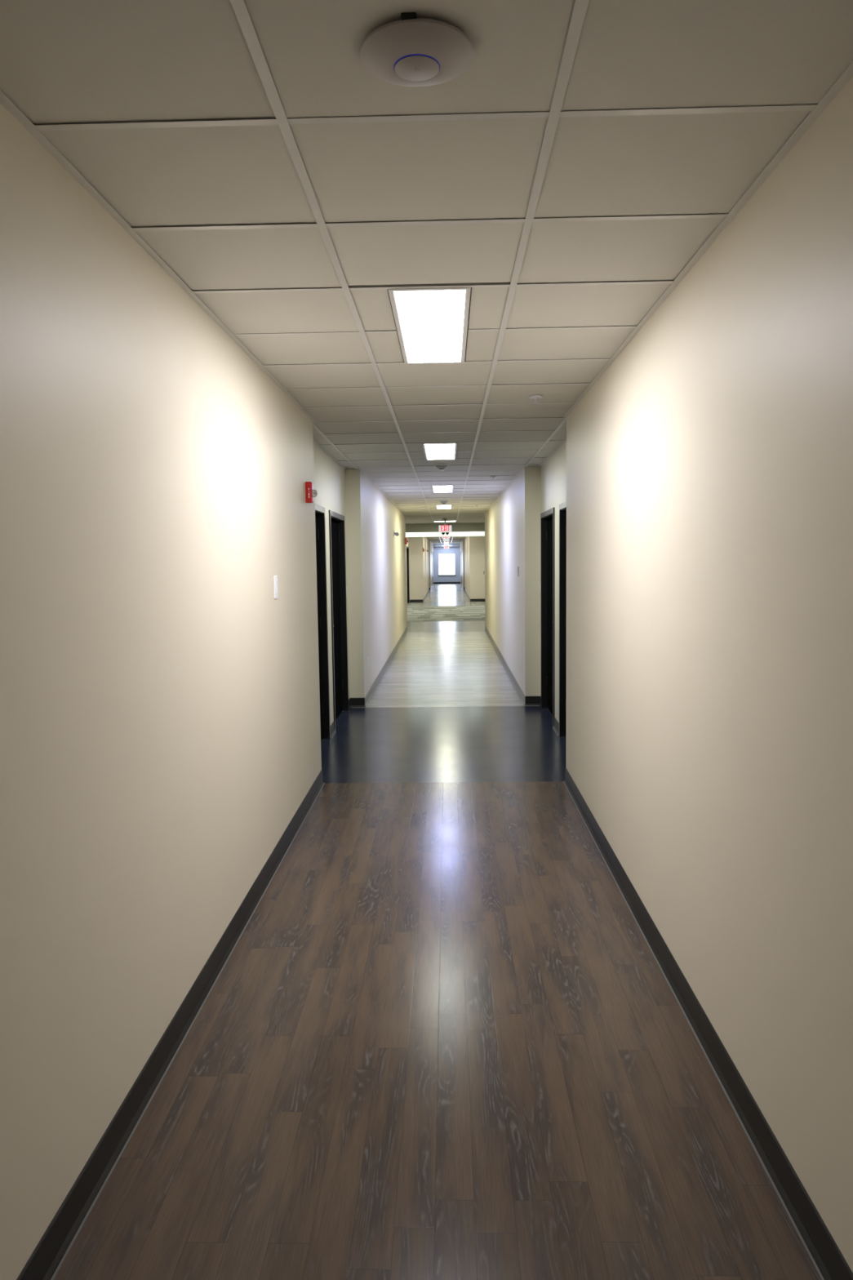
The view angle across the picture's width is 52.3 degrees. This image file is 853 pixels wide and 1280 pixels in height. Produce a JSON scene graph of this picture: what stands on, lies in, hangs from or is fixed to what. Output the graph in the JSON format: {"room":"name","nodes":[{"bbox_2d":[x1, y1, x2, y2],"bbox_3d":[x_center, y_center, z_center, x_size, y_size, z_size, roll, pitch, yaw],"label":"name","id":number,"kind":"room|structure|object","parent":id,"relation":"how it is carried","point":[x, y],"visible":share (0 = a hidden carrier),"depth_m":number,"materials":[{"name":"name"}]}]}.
{"room":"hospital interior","nodes":[
{"label":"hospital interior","id":0,"kind":"room"},
{"bbox_2d":[0,102,321,1279],"bbox_3d":[-1.178,0.032,-0.340,0.450,3.300,13.262,-1,5,1],"label":"wall","id":1,"kind":"structure","parent":0,"point":[160,722],"depth_m":2.46,"materials":[{"name":"beige paint"}]},
{"bbox_2d":[0,90,315,421],"bbox_3d":[-0.954,-0.949,-0.436,0.024,0.030,13.262,-1,5,1],"label":"trim","id":2,"kind":"structure","parent":1,"relation":"attached to","point":[5,101],"depth_m":2.48,"materials":[{"name":"white metal"}]},
{"bbox_2d":[16,768,324,1279],"bbox_3d":[-0.923,1.621,-0.197,0.016,0.104,13.262,-1,5,1],"label":"baseboard","id":3,"kind":"structure","parent":1,"relation":"attached to","point":[42,1264],"depth_m":2.61,"materials":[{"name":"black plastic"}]},
{"bbox_2d":[273,575,278,599],"bbox_3d":[-0.824,-0.288,4.760,0.010,0.124,0.080,-1,5,1],"label":"light switch","id":4,"kind":"object","parent":1,"relation":"attached to","point":[275,578],"visible":1,"depth_m":4.74,"materials":[{"name":"white plastic"}]},
{"bbox_2d":[305,481,317,502],"bbox_3d":[-0.771,-0.991,5.838,0.077,0.138,0.084,-1,5,1],"label":"fire alarm strobe","id":5,"kind":"object","parent":1,"relation":"attached to","point":[310,493],"visible":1,"depth_m":5.80,"materials":[{"name":"red plastic"}]},
{"bbox_2d":[313,442,342,724],"bbox_3d":[-1.064,-0.747,8.016,0.300,3.300,2.575,-1,5,1],"label":"wall","id":6,"kind":"structure","parent":0,"point":[324,455],"depth_m":8.10,"materials":[{"name":"beige paint"}]},
{"bbox_2d":[315,503,330,741],"bbox_3d":[-1.018,-0.083,7.323,0.212,2.105,1.165,-1,5,1],"label":"door","id":7,"kind":"structure","parent":6,"relation":"in","point":[320,522],"depth_m":7.84,"materials":[{"name":"black wood"}]},
{"bbox_2d":[313,440,346,469],"bbox_3d":[-0.917,-1.718,7.818,0.024,0.030,3.315,-1,5,1],"label":"trim","id":8,"kind":"structure","parent":6,"relation":"attached to","point":[314,442],"depth_m":8.07,"materials":[{"name":"white metal"}]},
{"bbox_2d":[330,720,335,738],"bbox_3d":[-0.884,0.842,8.160,0.016,0.104,0.335,-1,5,1],"label":"baseboard","id":9,"kind":"structure","parent":6,"relation":"attached to","point":[332,726],"depth_m":8.19,"materials":[{"name":"black plastic"}]},
{"bbox_2d":[328,510,348,730],"bbox_3d":[-0.982,-0.222,8.816,0.212,2.105,1.165,-1,5,1],"label":"door","id":10,"kind":"structure","parent":6,"relation":"in","point":[336,521],"depth_m":9.21,"materials":[{"name":"black wood"}]},
{"bbox_2d":[342,467,350,699],"bbox_3d":[-1.030,-0.879,9.430,0.300,3.300,0.267,-1,5,1],"label":"wall","id":11,"kind":"structure","parent":0,"point":[343,469],"depth_m":9.49,"materials":[{"name":"beige paint"}]},
{"bbox_2d":[345,468,407,697],"bbox_3d":[-0.816,-1.368,14.649,0.450,3.300,10.223,-1,5,1],"label":"wall","id":12,"kind":"structure","parent":0,"point":[376,573],"depth_m":10.79,"materials":[{"name":"beige paint"}]},
{"bbox_2d":[348,697,351,710],"bbox_3d":[-0.850,0.708,9.597,0.016,0.104,0.222,-1,5,1],"label":"baseboard","id":13,"kind":"structure","parent":12,"relation":"attached to","point":[349,704],"depth_m":9.61,"materials":[{"name":"black plastic"}]},
{"bbox_2d":[350,697,364,706],"bbox_3d":[-0.774,0.698,9.697,0.162,0.104,0.016,-1,5,1],"label":"baseboard","id":14,"kind":"structure","parent":12,"relation":"attached to","point":[354,702],"depth_m":9.70,"materials":[{"name":"black plastic"}]},
{"bbox_2d":[360,469,406,515],"bbox_3d":[-0.592,-2.349,14.552,0.024,0.030,10.223,-1,5,1],"label":"trim","id":15,"kind":"structure","parent":12,"relation":"attached to","point":[362,470],"depth_m":12.32,"materials":[{"name":"white metal"}]},
{"bbox_2d":[364,626,408,706],"bbox_3d":[-0.561,0.221,14.791,0.016,0.104,10.223,-1,5,1],"label":"baseboard","id":16,"kind":"structure","parent":12,"relation":"attached to","point":[373,687],"depth_m":12.30,"materials":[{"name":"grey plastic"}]},
{"bbox_2d":[393,529,399,536],"bbox_3d":[-0.532,-1.882,15.309,0.096,0.106,0.120,-1,5,1],"label":"emergency light","id":17,"kind":"object","parent":12,"relation":"attached to","point":[397,534],"visible":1,"depth_m":15.27,"materials":[{"name":"white plastic"}]},
{"bbox_2d":[405,537,407,605],"bbox_3d":[-0.871,-2.833,30.405,0.300,3.300,0.875,-1,5,1],"label":"wall","id":18,"kind":"structure","parent":0,"point":[406,537],"depth_m":30.62,"materials":[{"name":"beige paint"}]},
{"bbox_2d":[405,531,484,537],"bbox_3d":[0.654,-4.012,29.920,6.600,0.905,0.200,-1,5,1],"label":"trim","id":19,"kind":"structure","parent":18,"relation":"attached to","point":[452,534],"depth_m":29.86,"materials":[{"name":"white paint"}]},
{"bbox_2d":[408,537,409,589],"bbox_3d":[-0.815,-3.049,32.715,0.300,3.300,0.545,-1,5,1],"label":"wall","id":20,"kind":"structure","parent":0,"point":[408,537],"depth_m":32.90,"materials":[{"name":"beige paint"}]},
{"bbox_2d":[408,537,423,602],"bbox_3d":[-0.575,-3.089,33.105,0.860,3.300,0.250,-1,5,1],"label":"wall","id":21,"kind":"structure","parent":0,"point":[415,544],"depth_m":33.01,"materials":[{"name":"beige paint"}]},
{"bbox_2d":[409,599,422,602],"bbox_3d":[-0.382,-1.487,33.116,0.510,0.104,0.016,-1,5,1],"label":"baseboard","id":22,"kind":"structure","parent":21,"relation":"attached to","point":[419,600],"depth_m":33.11,"materials":[{"name":"black plastic"}]},
{"bbox_2d":[422,537,429,598],"bbox_3d":[-0.164,-3.599,38.522,0.300,3.300,10.650,-1,5,1],"label":"wall","id":23,"kind":"structure","parent":0,"point":[425,540],"depth_m":37.54,"materials":[{"name":"beige paint"}]},
{"bbox_2d":[0,0,852,523],"bbox_3d":[0.140,-1.796,8.519,2.996,0.021,31.296,-1,5,1],"label":"ceiling","id":24,"kind":"structure","parent":0,"point":[62,61],"depth_m":2.18,"materials":[{"name":"tile"}]},
{"bbox_2d":[360,12,473,87],"bbox_3d":[-0.019,-1.130,1.688,0.221,0.040,0.222,-1,5,1],"label":"wireless access point","id":25,"kind":"object","parent":24,"relation":"attached to","point":[410,51],"visible":1,"depth_m":1.65,"materials":[{"name":"white plastic"},{"name":"dark plastic"},{"name":"blue glowing light ring"}]},
{"bbox_2d":[33,0,817,524],"bbox_3d":[0.140,-1.802,8.518,2.976,0.040,31.300,-1,5,1],"label":"grid","id":26,"kind":"object","parent":24,"relation":"attached to","point":[240,9],"visible":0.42,"depth_m":2.53,"materials":[{"name":"white metal"}]},
{"bbox_2d":[387,287,471,364],"bbox_3d":[0.025,-1.379,3.764,0.302,0.100,1.211,-1,5,1],"label":"ceiling light","id":27,"kind":"object","parent":26,"relation":"attached to","point":[432,323],"visible":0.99,"depth_m":3.61,"materials":[{"name":"white plastic"}]},
{"bbox_2d":[422,443,457,460],"bbox_3d":[0.127,-1.775,8.012,0.302,0.100,1.211,-1,5,1],"label":"ceiling light","id":28,"kind":"object","parent":26,"relation":"attached to","point":[431,451],"visible":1,"depth_m":7.89,"materials":[{"name":"white plastic"}]},
{"bbox_2d":[431,484,453,493],"bbox_3d":[0.230,-2.172,12.259,0.302,0.100,1.211,-1,5,1],"label":"ceiling light","id":29,"kind":"object","parent":26,"relation":"attached to","point":[446,488],"visible":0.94,"depth_m":12.12,"materials":[{"name":"white plastic"}]},
{"bbox_2d":[435,504,452,509],"bbox_3d":[0.332,-2.569,16.507,0.302,0.100,1.211,-1,5,1],"label":"ceiling light","id":30,"kind":"object","parent":26,"relation":"attached to","point":[449,506],"visible":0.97,"depth_m":16.47,"materials":[{"name":"white plastic"}]},
{"bbox_2d":[433,520,456,522],"bbox_3d":[0.486,-3.164,22.875,0.597,0.100,0.602,-1,5,1],"label":"ceiling light","id":31,"kind":"object","parent":26,"relation":"attached to","point":[433,521],"visible":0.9,"depth_m":22.66,"materials":[{"name":"white plastic"}]},
{"bbox_2d":[434,463,448,471],"bbox_3d":[0.158,-1.805,9.090,0.158,0.070,0.158,-1,5,1],"label":"smoke detector","id":32,"kind":"object","parent":24,"relation":"attached to","point":[441,467],"visible":1,"depth_m":9.05,"materials":[{"name":"white plastic"}]},
{"bbox_2d":[439,500,448,505],"bbox_3d":[0.296,-2.337,14.794,0.158,0.070,0.158,-1,5,1],"label":"smoke detector","id":33,"kind":"object","parent":24,"relation":"attached to","point":[443,502],"visible":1,"depth_m":14.75,"materials":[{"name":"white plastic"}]},
{"bbox_2d":[438,519,451,534],"bbox_3d":[0.472,-2.846,21.925,0.330,0.380,0.082,-1,5,1],"label":"exit sign","id":34,"kind":"object","parent":24,"relation":"hanging from","point":[444,528],"visible":0.99,"depth_m":21.91,"materials":[{"name":"white plastic"}]},
{"bbox_2d":[528,395,543,403],"bbox_3d":[0.670,-1.475,5.321,0.090,0.045,0.090,-1,5,1],"label":"sprinkler","id":35,"kind":"object","parent":24,"relation":"attached to","point":[535,397],"visible":1,"depth_m":5.31,"materials":[{"name":"white metal"}]},
{"bbox_2d":[428,540,431,587],"bbox_3d":[0.103,-4.630,49.569,0.300,3.300,5.745,-1,5,1],"label":"wall","id":36,"kind":"structure","parent":0,"point":[429,542],"depth_m":47.78,"materials":[{"name":"beige paint"}]},
{"bbox_2d":[53,583,821,1279],"bbox_3d":[0.579,-0.713,25.488,6.600,0.050,64.900,-1,5,1],"label":"floor","id":37,"kind":"structure","parent":0,"point":[442,1040],"depth_m":2.81,"materials":[{"name":"brown wood"}]},
{"bbox_2d":[437,620,466,621],"bbox_3d":[0.518,-0.506,22.967,2.200,0.006,0.040,-1,5,1],"label":"trim","id":38,"kind":"structure","parent":37,"relation":"on","point":[437,620],"depth_m":22.94,"materials":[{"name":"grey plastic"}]},
{"bbox_2d":[405,522,484,532],"bbox_3d":[0.515,-3.468,24.152,6.600,0.915,0.150,-1,5,1],"label":"trim","id":39,"kind":"structure","parent":0,"point":[463,526],"depth_m":24.11,"materials":[{"name":"grey paint"}]},
{"bbox_2d":[426,536,464,543],"bbox_3d":[0.988,-5.076,43.641,2.996,0.021,27.326,-1,5,1],"label":"ceiling","id":40,"kind":"structure","parent":0,"point":[458,537],"depth_m":45.28,"materials":[{"name":"tile"}]},
{"bbox_2d":[430,536,465,543],"bbox_3d":[0.988,-5.083,43.640,2.976,0.040,27.330,-1,5,1],"label":"grid","id":41,"kind":"object","parent":40,"relation":"attached to","point":[460,539],"visible":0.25,"depth_m":47.19,"materials":[{"name":"white metal"}]},
{"bbox_2d":[432,543,460,546],"bbox_3d":[1.315,-6.593,56.994,1.794,0.800,0.050,-1,5,1],"label":"wall","id":42,"kind":"structure","parent":0,"point":[433,544],"depth_m":57.01,"materials":[{"name":"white paint"}]},
{"bbox_2d":[432,545,460,554],"bbox_3d":[1.324,-5.911,57.057,1.794,0.570,0.050,-1,5,1],"label":"trim","id":43,"kind":"structure","parent":42,"relation":"attached to","point":[442,545],"depth_m":57.01,"materials":[{"name":"white"}]},
{"bbox_2d":[433,546,460,582],"bbox_3d":[1.340,-5.381,57.458,2.394,3.300,0.250,-1,5,1],"label":"wall","id":44,"kind":"structure","parent":0,"point":[452,549],"depth_m":57.37,"materials":[{"name":"blue paint"}]},
{"bbox_2d":[438,553,455,576],"bbox_3d":[1.342,-4.984,57.450,1.150,1.470,0.240,-1,5,1],"label":"window","id":45,"kind":"structure","parent":44,"relation":"in","point":[438,553],"depth_m":57.52,"materials":[{"name":"white"}]},
{"bbox_2d":[433,582,460,583],"bbox_3d":[1.359,-3.778,57.474,1.794,0.104,0.016,-1,5,1],"label":"baseboard","id":46,"kind":"structure","parent":44,"relation":"attached to","point":[433,582],"depth_m":57.48,"materials":[{"name":"black plastic"}]},
{"bbox_2d":[461,540,464,586],"bbox_3d":[2.195,-4.654,49.516,0.300,3.300,5.745,-1,5,1],"label":"wall","id":47,"kind":"structure","parent":0,"point":[463,541],"depth_m":47.28,"materials":[{"name":"beige paint"}]},
{"bbox_2d":[456,287,471,454],"bbox_3d":[0.532,-4.064,25.075,7.200,0.100,65.300,-1,5,1],"label":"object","id":48,"kind":"structure","parent":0,"point":[471,287],"depth_m":6.23,"materials":[{"name":"grey metal"}]},
{"bbox_2d":[464,536,470,598],"bbox_3d":[1.929,-3.622,38.470,0.300,3.300,10.650,-1,5,1],"label":"wall","id":49,"kind":"structure","parent":0,"point":[467,566],"depth_m":37.41,"materials":[{"name":"beige paint"}]},
{"bbox_2d":[469,536,484,599],"bbox_3d":[2.070,-3.118,33.038,0.846,3.300,0.250,-1,5,1],"label":"wall","id":50,"kind":"structure","parent":0,"point":[477,544],"depth_m":32.95,"materials":[{"name":"beige paint"}]},
{"bbox_2d":[470,599,484,601],"bbox_3d":[1.949,-1.513,33.057,0.566,0.104,0.016,-1,5,1],"label":"baseboard","id":51,"kind":"structure","parent":50,"relation":"attached to","point":[471,600],"depth_m":33.06,"materials":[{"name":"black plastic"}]},
{"bbox_2d":[484,466,540,696],"bbox_3d":[1.427,-1.393,14.592,0.450,3.300,10.223,-1,5,1],"label":"wall","id":52,"kind":"structure","parent":0,"point":[513,523],"depth_m":10.62,"materials":[{"name":"beige paint"}]},
{"bbox_2d":[484,466,524,514],"bbox_3d":[1.177,-2.369,14.507,0.024,0.030,10.223,-1,5,1],"label":"trim","id":53,"kind":"structure","parent":52,"relation":"attached to","point":[522,468],"depth_m":11.92,"materials":[{"name":"white metal"}]},
{"bbox_2d":[484,626,525,705],"bbox_3d":[1.215,0.201,14.746,0.016,0.104,10.223,-1,5,1],"label":"baseboard","id":54,"kind":"structure","parent":52,"relation":"attached to","point":[519,691],"depth_m":12.19,"materials":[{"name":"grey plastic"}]},
{"bbox_2d":[540,465,542,696],"bbox_3d":[1.393,-0.910,9.406,0.300,3.300,0.192,-1,5,1],"label":"wall","id":55,"kind":"structure","parent":0,"point":[541,465],"depth_m":9.39,"materials":[{"name":"beige paint"}]},
{"bbox_2d":[525,696,540,705],"bbox_3d":[1.184,0.676,9.648,0.167,0.104,0.016,-1,5,1],"label":"baseboard","id":56,"kind":"structure","parent":55,"relation":"attached to","point":[530,700],"depth_m":9.65,"materials":[{"name":"black plastic"}]},
{"bbox_2d":[542,440,566,723],"bbox_3d":[1.360,-0.779,8.007,0.300,3.300,2.620,-1,5,1],"label":"wall","id":57,"kind":"structure","parent":0,"point":[557,453],"depth_m":8.11,"materials":[{"name":"beige paint"}]},
{"bbox_2d":[540,507,555,726],"bbox_3d":[1.331,-0.257,8.848,0.212,2.105,1.135,-1,5,1],"label":"door","id":58,"kind":"structure","parent":57,"relation":"in","point":[547,522],"depth_m":9.28,"materials":[{"name":"black wood"}]},
{"bbox_2d":[538,437,566,466],"bbox_3d":[1.181,-1.741,7.765,0.024,0.030,3.315,-1,5,1],"label":"trim","id":59,"kind":"structure","parent":57,"relation":"attached to","point":[565,439],"depth_m":8.06,"materials":[{"name":"white metal"}]},
{"bbox_2d":[553,716,559,736],"bbox_3d":[1.224,0.812,8.174,0.016,0.104,0.410,-1,5,1],"label":"baseboard","id":60,"kind":"structure","parent":57,"relation":"attached to","point":[556,726],"depth_m":8.16,"materials":[{"name":"black plastic"}]},
{"bbox_2d":[559,501,566,737],"bbox_3d":[1.293,-0.112,7.295,0.212,2.105,1.165,-1,5,1],"label":"door","id":61,"kind":"structure","parent":57,"relation":"in","point":[562,507],"depth_m":7.82,"materials":[{"name":"black wood"}]},
{"bbox_2d":[565,76,852,1271],"bbox_3d":[1.065,0.007,-0.396,0.450,3.300,13.262,-1,5,1],"label":"wall","id":62,"kind":"structure","parent":0,"point":[709,677],"depth_m":2.46,"materials":[{"name":"beige paint"}]},
{"bbox_2d":[563,61,852,417],"bbox_3d":[0.815,-0.969,-0.481,0.024,0.030,13.262,-1,5,1],"label":"trim","id":63,"kind":"structure","parent":62,"relation":"attached to","point":[847,74],"depth_m":2.40,"materials":[{"name":"white metal"}]},
{"bbox_2d":[563,767,852,1279],"bbox_3d":[0.853,1.601,-0.242,0.016,0.104,13.262,-1,5,1],"label":"baseboard","id":64,"kind":"structure","parent":62,"relation":"attached to","point":[828,1258],"depth_m":2.58,"materials":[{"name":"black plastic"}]},
{"bbox_3d":[-0.855,-3.975,31.547,0.300,1.240,1.610,-1,5,1],"label":"wall","id":65,"kind":"structure","parent":0,"visible":0},
{"bbox_2d":[406,546,409,603],"bbox_3d":[-0.777,-2.355,31.696,0.212,2.105,1.700,-1,5,1],"label":"door","id":66,"kind":"structure","parent":65,"relation":"in","point":[407,547],"depth_m":32.47,"materials":[{"name":"black wood"}]},
{"bbox_3d":[0.169,-5.965,52.785,0.300,1.240,0.910,-1,5,1],"label":"wall","id":67,"kind":"structure","parent":0,"visible":0},
{"bbox_2d":[431,551,432,584],"bbox_3d":[0.247,-4.345,52.935,0.212,2.105,1.000,-1,5,1],"label":"door","id":68,"kind":"structure","parent":67,"relation":"in","point":[432,552],"depth_m":53.32,"materials":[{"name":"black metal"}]},
{"bbox_3d":[0.251,-6.281,56.170,0.300,1.240,0.910,-1,5,1],"label":"wall","id":69,"kind":"structure","parent":0,"visible":0},
{"bbox_2d":[432,551,433,579],"bbox_3d":[0.328,-4.662,56.319,0.212,2.105,1.000,-1,5,1],"label":"door","id":70,"kind":"structure","parent":69,"relation":"in","point":[433,552],"depth_m":55.88,"materials":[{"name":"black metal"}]}
]}

